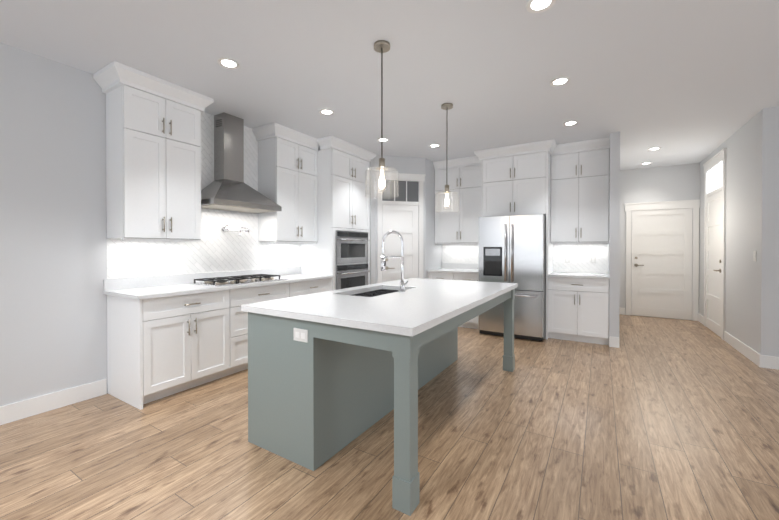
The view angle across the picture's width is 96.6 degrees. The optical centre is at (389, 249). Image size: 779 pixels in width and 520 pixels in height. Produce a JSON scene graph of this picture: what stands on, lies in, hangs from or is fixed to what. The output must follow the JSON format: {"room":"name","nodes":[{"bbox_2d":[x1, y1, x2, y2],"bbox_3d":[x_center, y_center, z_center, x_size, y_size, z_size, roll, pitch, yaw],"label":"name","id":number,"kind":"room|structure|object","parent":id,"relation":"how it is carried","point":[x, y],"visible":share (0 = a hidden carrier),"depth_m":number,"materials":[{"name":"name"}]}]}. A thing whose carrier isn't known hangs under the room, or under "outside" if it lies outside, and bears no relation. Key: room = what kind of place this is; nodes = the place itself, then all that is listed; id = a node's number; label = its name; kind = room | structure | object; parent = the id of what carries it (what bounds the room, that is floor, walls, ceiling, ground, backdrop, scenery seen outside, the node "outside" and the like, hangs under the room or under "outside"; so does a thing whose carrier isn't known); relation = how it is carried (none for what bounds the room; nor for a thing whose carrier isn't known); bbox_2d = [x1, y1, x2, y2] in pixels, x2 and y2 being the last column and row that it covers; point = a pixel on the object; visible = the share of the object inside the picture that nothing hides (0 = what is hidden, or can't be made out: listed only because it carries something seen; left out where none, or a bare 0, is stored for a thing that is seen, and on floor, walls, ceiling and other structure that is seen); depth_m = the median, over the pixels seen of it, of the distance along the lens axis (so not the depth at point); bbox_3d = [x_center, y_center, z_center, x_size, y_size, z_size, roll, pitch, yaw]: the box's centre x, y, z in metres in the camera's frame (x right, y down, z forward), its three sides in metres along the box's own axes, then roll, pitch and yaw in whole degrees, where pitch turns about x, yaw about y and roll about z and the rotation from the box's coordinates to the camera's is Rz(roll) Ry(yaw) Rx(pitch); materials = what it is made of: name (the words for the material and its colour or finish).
{"room":"kitchen","nodes":[
{"label":"kitchen","id":0,"kind":"room"},
{"bbox_2d":[0,42,268,405],"bbox_3d":[-2.384,-0.127,3.524,0.120,2.840,8.870,0,0,31],"label":"wall","id":1,"kind":"structure","parent":0,"point":[53,273],"depth_m":2.81,"materials":[{"name":"grey paint"}]},
{"bbox_2d":[0,379,106,424],"bbox_3d":[-3.594,1.239,1.419,0.014,0.135,4.000,0,0,31],"label":"baseboard","id":2,"kind":"structure","parent":1,"relation":"attached to","point":[16,411],"depth_m":2.80,"materials":[{"name":"white paint"}]},
{"bbox_2d":[93,61,213,241],"bbox_3d":[-2.198,-0.812,3.300,0.420,1.463,0.847,0,0,31],"label":"upper cabinet","id":3,"kind":"object","parent":1,"relation":"attached to","point":[153,158],"visible":1,"depth_m":3.12,"materials":[{"name":"white paint"}]},
{"bbox_2d":[106,112,299,278],"bbox_3d":[-1.939,-0.645,4.132,0.002,1.809,2.357,0,0,31],"label":"tile backsplash","id":4,"kind":"structure","parent":1,"relation":"attached to","point":[216,248],"depth_m":3.97,"materials":[{"name":"white tile"}]},
{"bbox_2d":[221,225,249,235],"bbox_3d":[-1.809,-0.226,4.151,0.200,0.130,0.304,0,0,31],"label":"pot filler","id":5,"kind":"object","parent":4,"relation":"attached to","point":[224,228],"visible":1,"depth_m":4.10,"materials":[{"name":"silver metal"}]},
{"bbox_2d":[103,267,302,290],"bbox_3d":[-1.936,0.309,4.122,0.020,0.100,2.382,0,0,31],"label":"backsplash","id":6,"kind":"structure","parent":1,"relation":"attached to","point":[154,281],"depth_m":3.60,"materials":[{"name":"white tile"}]},
{"bbox_2d":[201,112,281,212],"bbox_3d":[-1.745,-1.006,3.973,0.490,1.080,0.860,0,0,31],"label":"range hood","id":7,"kind":"object","parent":1,"relation":"attached to","point":[228,189],"visible":0.98,"depth_m":3.94,"materials":[{"name":"silver metal"}]},
{"bbox_2d":[252,122,318,243],"bbox_3d":[-1.359,-0.821,4.675,0.420,1.463,0.824,0,0,31],"label":"upper cabinet","id":8,"kind":"object","parent":1,"relation":"attached to","point":[287,172],"visible":1,"depth_m":4.50,"materials":[{"name":"white paint"}]},
{"bbox_2d":[370,158,374,283],"bbox_3d":[-0.544,-0.142,5.811,0.640,2.840,0.110,0,0,31],"label":"wall","id":9,"kind":"structure","parent":0,"point":[372,237],"depth_m":5.63,"materials":[{"name":"grey paint"}]},
{"bbox_2d":[0,314,778,519],"bbox_3d":[1.557,1.330,2.389,8.040,0.060,11.020,0,0,31],"label":"floor","id":10,"kind":"structure","parent":0,"point":[653,418],"depth_m":2.26,"materials":[{"name":"brown wood"}]},
{"bbox_2d":[107,291,230,409],"bbox_3d":[-2.079,0.845,3.314,0.620,0.899,0.799,0,0,31],"label":"base cabinet","id":11,"kind":"object","parent":10,"relation":"on","point":[168,335],"depth_m":3.05,"materials":[{"name":"white paint"}]},
{"bbox_2d":[104,275,333,298],"bbox_3d":[-1.667,0.375,3.958,0.650,0.030,2.382,0,0,31],"label":"countertop","id":12,"kind":"structure","parent":11,"relation":"on","point":[176,288],"depth_m":3.28,"materials":[{"name":"white stone"}]},
{"bbox_2d":[189,274,287,286],"bbox_3d":[-1.676,0.348,3.939,0.490,0.081,0.910,0,0,31],"label":"gas cooktop","id":13,"kind":"object","parent":12,"relation":"in","point":[238,280],"visible":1,"depth_m":3.79,"materials":[{"name":"silver metal"}]},
{"bbox_2d":[207,281,290,373],"bbox_3d":[-1.684,0.841,3.961,0.619,0.899,0.841,0,0,31],"label":"base cabinet","id":14,"kind":"object","parent":10,"relation":"on","point":[245,295],"depth_m":3.64,"materials":[{"name":"white paint"}]},
{"bbox_2d":[291,279,331,296],"bbox_3d":[-1.262,0.836,4.653,0.619,0.899,0.779,0,0,31],"label":"base cabinet","id":15,"kind":"object","parent":10,"relation":"on","point":[312,286],"depth_m":4.47,"materials":[{"name":"white paint"}]},
{"bbox_2d":[300,135,375,289],"bbox_3d":[-0.785,-0.138,5.349,0.703,2.838,1.090,0,0,31],"label":"tall cabinet","id":16,"kind":"object","parent":10,"relation":"on","point":[339,251],"visible":0.73,"depth_m":5.02,"materials":[{"name":"white paint"}]},
{"bbox_2d":[336,263,369,289],"bbox_3d":[-0.528,0.560,5.197,0.101,0.705,0.770,0,0,31],"label":"wall oven","id":17,"kind":"object","parent":16,"relation":"in","point":[348,275],"depth_m":5.15,"materials":[{"name":"silver metal"}]},
{"bbox_2d":[336,230,369,264],"bbox_3d":[-0.528,-0.038,5.193,0.101,0.480,0.770,0,0,31],"label":"microwave oven","id":18,"kind":"object","parent":16,"relation":"in","point":[352,246],"depth_m":5.17,"materials":[{"name":"silver metal"}]},
{"bbox_2d":[241,290,514,515],"bbox_3d":[0.182,0.851,3.061,1.282,0.889,2.412,0,0,31],"label":"kitchen island","id":19,"kind":"object","parent":10,"relation":"on","point":[363,359],"depth_m":2.18,"materials":[{"name":"green paint"}]},
{"bbox_2d":[293,328,307,342],"bbox_3d":[-0.534,0.512,2.085,0.116,0.074,0.008,0,0,31],"label":"outlet","id":20,"kind":"object","parent":19,"relation":"attached to","point":[301,335],"visible":1,"depth_m":2.08,"materials":[{"name":"white plastic"}]},
{"bbox_2d":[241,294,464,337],"bbox_3d":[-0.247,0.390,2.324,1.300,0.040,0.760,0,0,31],"label":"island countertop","id":21,"kind":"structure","parent":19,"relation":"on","point":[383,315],"depth_m":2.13,"materials":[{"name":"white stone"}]},
{"bbox_2d":[321,286,496,309],"bbox_3d":[0.154,0.386,2.982,1.300,0.040,0.780,0,0,31],"label":"island countertop","id":22,"kind":"structure","parent":19,"relation":"on","point":[467,298],"depth_m":2.86,"materials":[{"name":"white stone"}]},
{"bbox_2d":[357,286,392,297],"bbox_3d":[-0.111,0.509,3.144,0.420,0.232,0.800,0,0,31],"label":"sink","id":23,"kind":"object","parent":22,"relation":"in","point":[380,289],"depth_m":3.49,"materials":[{"name":"metal"}]},
{"bbox_2d":[380,231,407,291],"bbox_3d":[0.048,0.095,3.099,0.252,0.538,0.133,0,0,31],"label":"kitchen faucet","id":24,"kind":"object","parent":22,"relation":"on","point":[402,282],"visible":1,"depth_m":3.02,"materials":[{"name":"silver metal"}]},
{"bbox_2d":[373,278,516,297],"bbox_3d":[0.596,0.382,3.707,1.300,0.040,0.920,0,0,31],"label":"island countertop","id":25,"kind":"structure","parent":19,"relation":"on","point":[498,288],"depth_m":3.55,"materials":[{"name":"white stone"}]},
{"bbox_2d":[428,273,478,328],"bbox_3d":[1.224,0.827,6.018,0.923,0.900,0.620,0,0,31],"label":"base cabinet","id":26,"kind":"object","parent":10,"relation":"on","point":[473,323],"depth_m":5.69,"materials":[{"name":"white paint"}]},
{"bbox_2d":[427,269,478,272],"bbox_3d":[1.216,0.362,6.002,0.923,0.030,0.650,0,0,31],"label":"countertop","id":27,"kind":"structure","parent":26,"relation":"on","point":[434,270],"depth_m":5.89,"materials":[{"name":"white stone"}]},
{"bbox_2d":[478,214,545,340],"bbox_3d":[1.942,0.391,5.368,0.900,1.780,0.922,0,0,31],"label":"refrigerator","id":28,"kind":"object","parent":10,"relation":"on","point":[512,249],"visible":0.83,"depth_m":4.96,"materials":[{"name":"silver metal"}]},
{"bbox_2d":[547,274,608,344],"bbox_3d":[2.765,0.833,5.078,0.742,0.900,0.620,0,0,31],"label":"base cabinet","id":29,"kind":"object","parent":10,"relation":"on","point":[577,307],"depth_m":4.81,"materials":[{"name":"white paint"}]},
{"bbox_2d":[547,273,608,280],"bbox_3d":[2.757,0.368,5.062,0.744,0.030,0.650,0,0,31],"label":"countertop","id":30,"kind":"structure","parent":29,"relation":"on","point":[602,277],"depth_m":4.90,"materials":[{"name":"white stone"}]},
{"bbox_2d":[0,0,778,170],"bbox_3d":[1.557,-1.590,2.371,8.040,0.100,11.020,0,0,31],"label":"ceiling","id":31,"kind":"structure","parent":0,"point":[680,82],"depth_m":2.85,"materials":[{"name":"white paint"}]},
{"bbox_2d":[217,58,239,68],"bbox_3d":[-1.328,-1.539,2.865,0.169,0.006,0.169,0,0,25],"label":"recessed light","id":32,"kind":"object","parent":31,"relation":"in","point":[228,63],"depth_m":2.87,"materials":[{"name":"white paint"}]},
{"bbox_2d":[319,109,333,114],"bbox_3d":[-0.703,-1.545,3.890,0.169,0.006,0.169,0,0,25],"label":"recessed light","id":33,"kind":"object","parent":31,"relation":"in","point":[323,111],"depth_m":3.89,"materials":[{"name":"white paint"}]},
{"bbox_2d":[365,40,398,198],"bbox_3d":[-0.057,-0.971,2.609,0.250,1.139,0.250,0,0,31],"label":"pendant light","id":34,"kind":"object","parent":31,"relation":"hanging from","point":[381,46],"visible":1,"depth_m":2.60,"materials":[{"name":"clear glass"}]},
{"bbox_2d":[377,138,388,141],"bbox_3d":[-0.088,-1.552,4.897,0.169,0.006,0.169,0,0,25],"label":"recessed light","id":35,"kind":"object","parent":31,"relation":"in","point":[384,139],"depth_m":4.91,"materials":[{"name":"white paint"}]},
{"bbox_2d":[429,144,440,147],"bbox_3d":[0.675,-1.554,5.170,0.169,0.006,0.169,0,0,22],"label":"recessed light","id":36,"kind":"object","parent":31,"relation":"in","point":[432,145],"depth_m":5.16,"materials":[{"name":"white paint"}]},
{"bbox_2d":[435,103,458,212],"bbox_3d":[0.615,-0.978,3.711,0.250,1.139,0.250,0,0,31],"label":"pendant light","id":37,"kind":"object","parent":31,"relation":"hanging from","point":[446,106],"visible":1,"depth_m":3.70,"materials":[{"name":"clear glass"}]},
{"bbox_2d":[526,0,555,12],"bbox_3d":[0.942,-1.535,2.160,0.169,0.006,0.169,0,0,22],"label":"recessed light","id":38,"kind":"object","parent":31,"relation":"in","point":[536,6],"depth_m":2.18,"materials":[{"name":"white paint"}]},
{"bbox_2d":[550,77,570,85],"bbox_3d":[1.562,-1.541,3.176,0.169,0.006,0.169,0,0,25],"label":"recessed light","id":39,"kind":"object","parent":31,"relation":"in","point":[560,81],"depth_m":3.18,"materials":[{"name":"white paint"}]},
{"bbox_2d":[563,121,577,125],"bbox_3d":[2.213,-1.548,4.244,0.169,0.006,0.169,0,0,25],"label":"recessed light","id":40,"kind":"object","parent":31,"relation":"in","point":[570,123],"depth_m":4.25,"materials":[{"name":"white paint"}]},
{"bbox_2d":[647,147,660,150],"bbox_3d":[4.069,-1.555,5.337,0.169,0.006,0.169,0,0,25],"label":"recessed light","id":41,"kind":"object","parent":31,"relation":"in","point":[655,148],"depth_m":5.32,"materials":[{"name":"white paint"}]},
{"bbox_2d":[375,155,424,283],"bbox_3d":[0.172,-0.142,5.843,0.877,2.840,0.100,0,0,-14],"label":"wall","id":42,"kind":"structure","parent":0,"point":[409,165],"depth_m":5.81,"materials":[{"name":"grey paint"}]},
{"bbox_2d":[375,172,425,282],"bbox_3d":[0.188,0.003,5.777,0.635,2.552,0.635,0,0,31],"label":"door","id":43,"kind":"structure","parent":42,"relation":"attached to","point":[400,214],"depth_m":5.78,"materials":[{"name":"white paint"}]},
{"bbox_2d":[425,158,441,278],"bbox_3d":[0.757,-0.144,6.235,0.100,2.840,0.730,0,0,31],"label":"wall","id":44,"kind":"structure","parent":0,"point":[433,255],"depth_m":6.07,"materials":[{"name":"white paint"}]},
{"bbox_2d":[435,157,482,244],"bbox_3d":[1.294,-0.843,6.122,0.923,1.438,0.350,0,0,31],"label":"upper cabinet","id":45,"kind":"object","parent":44,"relation":"attached to","point":[464,175],"depth_m":5.96,"materials":[{"name":"white paint"}]},
{"bbox_2d":[443,263,478,268],"bbox_3d":[1.380,0.296,6.270,0.923,0.100,0.020,0,0,31],"label":"backsplash","id":46,"kind":"structure","parent":44,"relation":"attached to","point":[445,265],"depth_m":6.33,"materials":[{"name":"white tile"}]},
{"bbox_2d":[483,141,550,216],"bbox_3d":[2.026,-1.039,5.499,0.917,1.038,0.650,0,0,31],"label":"upper cabinet","id":47,"kind":"object","parent":0,"relation":"attached to","point":[516,178],"depth_m":5.19,"materials":[{"name":"white paint"}]},
{"bbox_2d":[608,132,619,336],"bbox_3d":[3.697,-0.141,5.769,0.115,2.840,2.765,0,0,31],"label":"wall","id":48,"kind":"structure","parent":0,"point":[614,227],"depth_m":4.59,"materials":[{"name":"grey paint"}]},
{"bbox_2d":[551,137,609,244],"bbox_3d":[2.836,-0.837,5.182,0.742,1.438,0.350,0,0,31],"label":"upper cabinet","id":49,"kind":"object","parent":48,"relation":"attached to","point":[563,188],"depth_m":5.02,"materials":[{"name":"white paint"}]},
{"bbox_2d":[619,163,699,319],"bbox_3d":[5.054,-0.147,6.631,1.535,2.840,0.120,0,0,31],"label":"wall","id":50,"kind":"structure","parent":0,"point":[669,183],"depth_m":6.60,"materials":[{"name":"grey paint"}]},
{"bbox_2d":[624,199,699,320],"bbox_3d":[5.085,0.183,6.497,1.150,2.182,0.080,0,0,31],"label":"door","id":51,"kind":"structure","parent":50,"relation":"attached to","point":[665,266],"depth_m":6.50,"materials":[{"name":"white paint"}]},
{"bbox_2d":[699,107,777,356],"bbox_3d":[4.888,-0.136,4.999,0.120,2.840,2.840,0,0,31],"label":"wall","id":52,"kind":"structure","parent":0,"point":[751,145],"depth_m":4.08,"materials":[{"name":"grey paint"}]},
{"bbox_2d":[698,313,703,324],"bbox_3d":[5.453,1.209,6.063,0.014,0.135,0.450,0,0,31],"label":"baseboard","id":53,"kind":"structure","parent":52,"relation":"attached to","point":[700,318],"depth_m":6.07,"materials":[{"name":"white paint"}]},
{"bbox_2d":[703,148,726,339],"bbox_3d":[5.018,-0.080,5.406,0.080,2.722,1.160,0,0,31],"label":"door","id":54,"kind":"structure","parent":52,"relation":"attached to","point":[714,239],"depth_m":5.33,"materials":[{"name":"white paint"}]},
{"bbox_2d":[724,331,757,365],"bbox_3d":[4.427,1.220,4.381,0.014,0.135,1.270,0,0,31],"label":"baseboard","id":55,"kind":"structure","parent":52,"relation":"attached to","point":[748,352],"depth_m":4.31,"materials":[{"name":"white paint"}]},
{"bbox_2d":[753,251,756,260],"bbox_3d":[4.187,0.070,3.976,0.009,0.120,0.080,0,0,31],"label":"light switch","id":56,"kind":"object","parent":52,"relation":"attached to","point":[754,252],"depth_m":3.96,"materials":[{"name":"white plastic"}]},
{"bbox_2d":[777,107,778,356],"bbox_3d":[5.289,-0.125,3.161,2.480,2.840,0.120,0,0,31],"label":"wall","id":57,"kind":"structure","parent":0,"point":[778,252],"depth_m":3.75,"materials":[{"name":"grey paint"}]},
{"bbox_2d":[758,353,778,369],"bbox_3d":[5.197,1.228,3.147,2.614,0.135,0.014,0,0,31],"label":"baseboard","id":58,"kind":"structure","parent":57,"relation":"attached to","point":[764,361],"depth_m":3.79,"materials":[{"name":"white paint"}]},
{"bbox_3d":[1.662,-0.144,6.182,4.020,2.840,0.120,0,0,31],"label":"wall","id":59,"kind":"structure","parent":0,"visible":0},
{"bbox_2d":[442,244,478,263],"bbox_3d":[1.387,0.061,6.279,0.924,0.368,0.002,0,0,31],"label":"wall tiles","id":60,"kind":"structure","parent":59,"relation":"attached to","point":[462,253],"depth_m":6.33,"materials":[{"name":"white tile"}]},
{"bbox_2d":[553,244,607,273],"bbox_3d":[2.928,0.117,5.339,0.742,0.468,0.002,0,0,31],"label":"wall tiles","id":61,"kind":"structure","parent":59,"relation":"attached to","point":[580,255],"depth_m":5.33,"materials":[{"name":"white tile"}]},
{"bbox_2d":[591,256,595,262],"bbox_3d":[3.079,0.145,5.242,0.070,0.115,0.006,0,0,31],"label":"outlet","id":62,"kind":"object","parent":61,"relation":"attached to","point":[593,258],"depth_m":5.24,"materials":[{"name":"white plastic"}]}
]}

